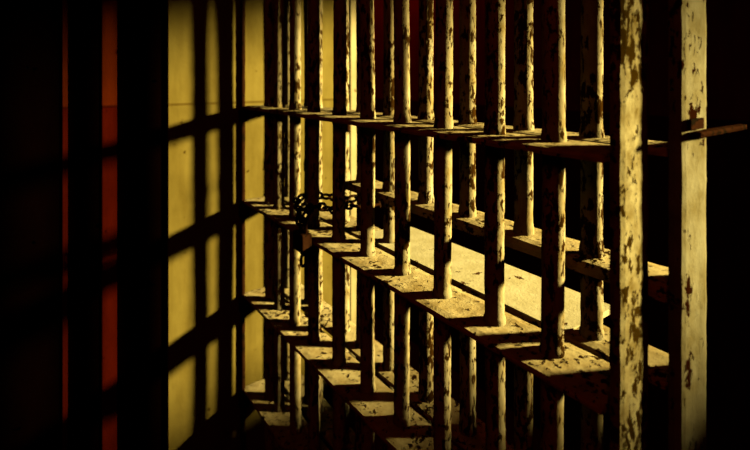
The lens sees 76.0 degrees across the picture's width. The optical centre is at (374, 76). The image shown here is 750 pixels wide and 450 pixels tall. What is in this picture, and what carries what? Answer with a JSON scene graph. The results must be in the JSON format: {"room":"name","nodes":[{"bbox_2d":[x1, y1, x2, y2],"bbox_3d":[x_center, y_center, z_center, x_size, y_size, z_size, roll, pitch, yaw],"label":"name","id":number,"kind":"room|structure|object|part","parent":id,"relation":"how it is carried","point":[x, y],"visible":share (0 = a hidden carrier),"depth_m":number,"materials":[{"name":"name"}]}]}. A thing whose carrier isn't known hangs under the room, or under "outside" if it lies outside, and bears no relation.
{"room":"prison interior","nodes":[
{"label":"prison interior","id":0,"kind":"room"},
{"bbox_2d":[167,0,332,449],"bbox_3d":[-0.302,0.225,1.365,0.567,2.450,0.140,0,0,-36],"label":"wall","id":1,"kind":"structure","parent":0,"point":[203,36],"depth_m":1.21,"materials":[{"name":"yellow paint"}]},
{"bbox_2d":[0,0,166,449],"bbox_3d":[-1.171,0.225,0.745,1.568,2.450,0.133,0,0,-36],"label":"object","id":2,"kind":"structure","parent":1,"relation":"in","point":[83,83],"depth_m":1.05,"materials":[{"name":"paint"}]},
{"bbox_2d":[349,0,356,431],"bbox_3d":[-0.093,0.225,1.508,0.060,2.450,0.152,0,0,-36],"label":"trim","id":3,"kind":"structure","parent":1,"relation":"attached to","point":[352,3],"depth_m":1.43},
{"bbox_2d":[239,0,648,449],"bbox_3d":[-0.030,0.225,0.871,0.100,2.451,0.981,0,0,-36],"label":"prison bars","id":4,"kind":"object","parent":1,"relation":"attached to","point":[618,386],"visible":0.98,"depth_m":0.69,"materials":[{"name":"paint"}]},
{"bbox_3d":[-0.342,0.225,1.242,0.013,2.450,0.013,0,0,-36],"label":"hinge rod","id":5,"kind":"part","parent":4,"relation":"part of","materials":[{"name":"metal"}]},
{"bbox_3d":[-0.031,0.810,0.878,0.081,0.012,0.969,0,0,-36],"label":"rail","id":6,"kind":"part","parent":4,"relation":"part of","materials":[{"name":"metal"}]},
{"bbox_2d":[292,192,380,267],"bbox_3d":[-0.084,0.310,1.015,0.186,0.117,0.145,0,0,-19],"label":"chain","id":7,"kind":"object","parent":4,"relation":"attached to","point":[297,207],"visible":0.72,"depth_m":0.98,"materials":[{"name":"metal"}]},
{"bbox_2d":[293,216,311,253],"bbox_3d":[-0.141,0.303,0.929,0.022,0.067,0.042,0,0,-36],"label":"padlock","id":8,"kind":"object","parent":7,"relation":"hanging from","point":[302,239],"visible":1,"depth_m":0.92,"materials":[{"name":"metal"}]},
{"bbox_3d":[-0.031,0.565,0.878,0.081,0.011,0.968,0,0,-36],"label":"rail","id":9,"kind":"part","parent":4,"relation":"part of","materials":[{"name":"metal"}]},
{"bbox_2d":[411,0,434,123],"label":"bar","id":10,"kind":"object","parent":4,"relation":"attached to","point":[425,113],"depth_m":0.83,"materials":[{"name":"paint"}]},
{"bbox_3d":[-0.031,0.323,0.878,0.081,0.011,0.969,0,0,-36],"label":"rail","id":11,"kind":"part","parent":4,"relation":"part of","materials":[{"name":"metal"}]},
{"bbox_3d":[-0.031,0.079,0.878,0.081,0.011,0.968,0,0,-36],"label":"rail","id":12,"kind":"part","parent":4,"relation":"part of","materials":[{"name":"metal"}]},
{"bbox_2d":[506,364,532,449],"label":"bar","id":13,"kind":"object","parent":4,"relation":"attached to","point":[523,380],"depth_m":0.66,"materials":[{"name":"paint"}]},
{"bbox_3d":[0.256,0.225,0.482,0.060,2.450,0.015,0,0,-36],"label":"post","id":14,"kind":"part","parent":4,"relation":"part of","materials":[{"name":"metal"}]},
{"bbox_2d":[375,130,394,255],"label":"bar","id":15,"kind":"object","parent":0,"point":[384,191],"depth_m":0.92,"materials":[{"name":"paint"}]},
{"bbox_2d":[374,316,567,449],"bbox_3d":[0.514,1.500,0.185,3.850,0.100,6.100,0,0,-36],"label":"floor","id":16,"kind":"structure","parent":0,"point":[414,349],"depth_m":2.16,"materials":[{"name":"concrete"}]},
{"bbox_2d":[409,308,433,425],"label":"bar","id":17,"kind":"object","parent":16,"relation":"in","point":[421,396],"depth_m":0.83,"materials":[{"name":"paint"}]},
{"bbox_3d":[0.041,0.810,0.918,0.064,0.011,0.987,0,0,-36],"label":"rail","id":18,"kind":"part","parent":17,"relation":"part of","materials":[{"name":"metal"}]},
{"bbox_3d":[0.041,0.565,0.918,0.064,0.011,0.988,0,0,-36],"label":"rail","id":19,"kind":"part","parent":17,"relation":"part of","materials":[{"name":"metal"}]},
{"bbox_2d":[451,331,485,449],"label":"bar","id":20,"kind":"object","parent":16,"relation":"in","point":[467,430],"depth_m":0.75,"materials":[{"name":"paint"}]},
{"bbox_2d":[564,159,609,361],"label":"bar","id":21,"kind":"object","parent":16,"relation":"in","point":[585,311],"depth_m":0.58,"materials":[{"name":"paint"}]},
{"bbox_2d":[375,227,609,334],"bbox_3d":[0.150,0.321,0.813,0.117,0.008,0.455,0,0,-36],"label":"bed","id":22,"kind":"object","parent":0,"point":[522,294],"depth_m":0.75,"materials":[{"name":"paint"}]},
{"bbox_2d":[504,264,540,328],"label":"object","id":23,"kind":"structure","parent":0,"point":[522,294],"depth_m":0.70,"materials":[{"name":"paint"}]},
{"bbox_3d":[0.041,0.323,0.918,0.064,0.011,0.987,0,0,-36],"label":"rail","id":24,"kind":"part","parent":23,"relation":"part of","materials":[{"name":"metal"}]},
{"bbox_2d":[374,0,749,449],"bbox_3d":[1.576,0.225,0.763,0.050,2.450,5.800,0,0,-36],"label":"wall","id":25,"kind":"structure","parent":0,"point":[727,21],"depth_m":1.60,"materials":[{"name":"painted metal"},{"name":"rusted steel"}]},
{"bbox_2d":[452,141,483,238],"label":"bar","id":26,"kind":"object","parent":25,"relation":"in","point":[465,216],"depth_m":0.75,"materials":[{"name":"paint"}]},
{"bbox_3d":[0.040,0.079,0.918,0.064,0.011,0.988,0,0,-36],"label":"rail","id":27,"kind":"part","parent":26,"relation":"part of","materials":[{"name":"metal"}]},
{"bbox_2d":[453,0,483,129],"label":"bar","id":28,"kind":"object","parent":25,"relation":"in","point":[467,118],"depth_m":0.75,"materials":[{"name":"paint"}]},
{"bbox_2d":[504,150,541,258],"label":"bar","id":29,"kind":"object","parent":25,"relation":"in","point":[521,235],"depth_m":0.66,"materials":[{"name":"paint"}]},
{"bbox_3d":[0.143,0.228,0.774,0.064,0.019,0.634,0,0,-36],"label":"rail","id":30,"kind":"part","parent":29,"relation":"part of","materials":[{"name":"metal"}]},
{"bbox_2d":[505,0,541,136],"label":"bar","id":31,"kind":"object","parent":25,"relation":"in","point":[523,123],"depth_m":0.66,"materials":[{"name":"paint"}]},
{"bbox_2d":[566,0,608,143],"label":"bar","id":32,"kind":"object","parent":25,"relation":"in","point":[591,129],"depth_m":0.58,"materials":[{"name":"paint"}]},
{"bbox_2d":[647,0,706,449],"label":"bar","id":33,"kind":"object","parent":25,"relation":"in","point":[678,285],"depth_m":0.50,"materials":[{"name":"paint"}]},
{"bbox_3d":[0.333,0.225,0.511,0.064,2.450,0.016,0,0,-36],"label":"post","id":34,"kind":"part","parent":33,"relation":"part of","materials":[{"name":"beige metal"}]},
{"bbox_2d":[687,118,746,137],"bbox_3d":[0.378,0.053,0.525,0.134,0.019,0.013,0,0,-36],"label":"bolt","id":35,"kind":"object","parent":33,"relation":"attached to","point":[695,123],"visible":1,"depth_m":0.50,"materials":[{"name":"metal"}]},
{"bbox_3d":[0.334,0.049,0.499,0.032,0.012,0.004,0,0,-36],"label":"mounting plate","id":36,"kind":"part","parent":35,"relation":"part of","materials":[{"name":"metal"}]},
{"bbox_3d":[0.378,0.059,0.525,0.132,0.007,0.013,0,0,-36],"label":"lever","id":37,"kind":"part","parent":35,"relation":"part of","materials":[{"name":"metal"}]}
]}

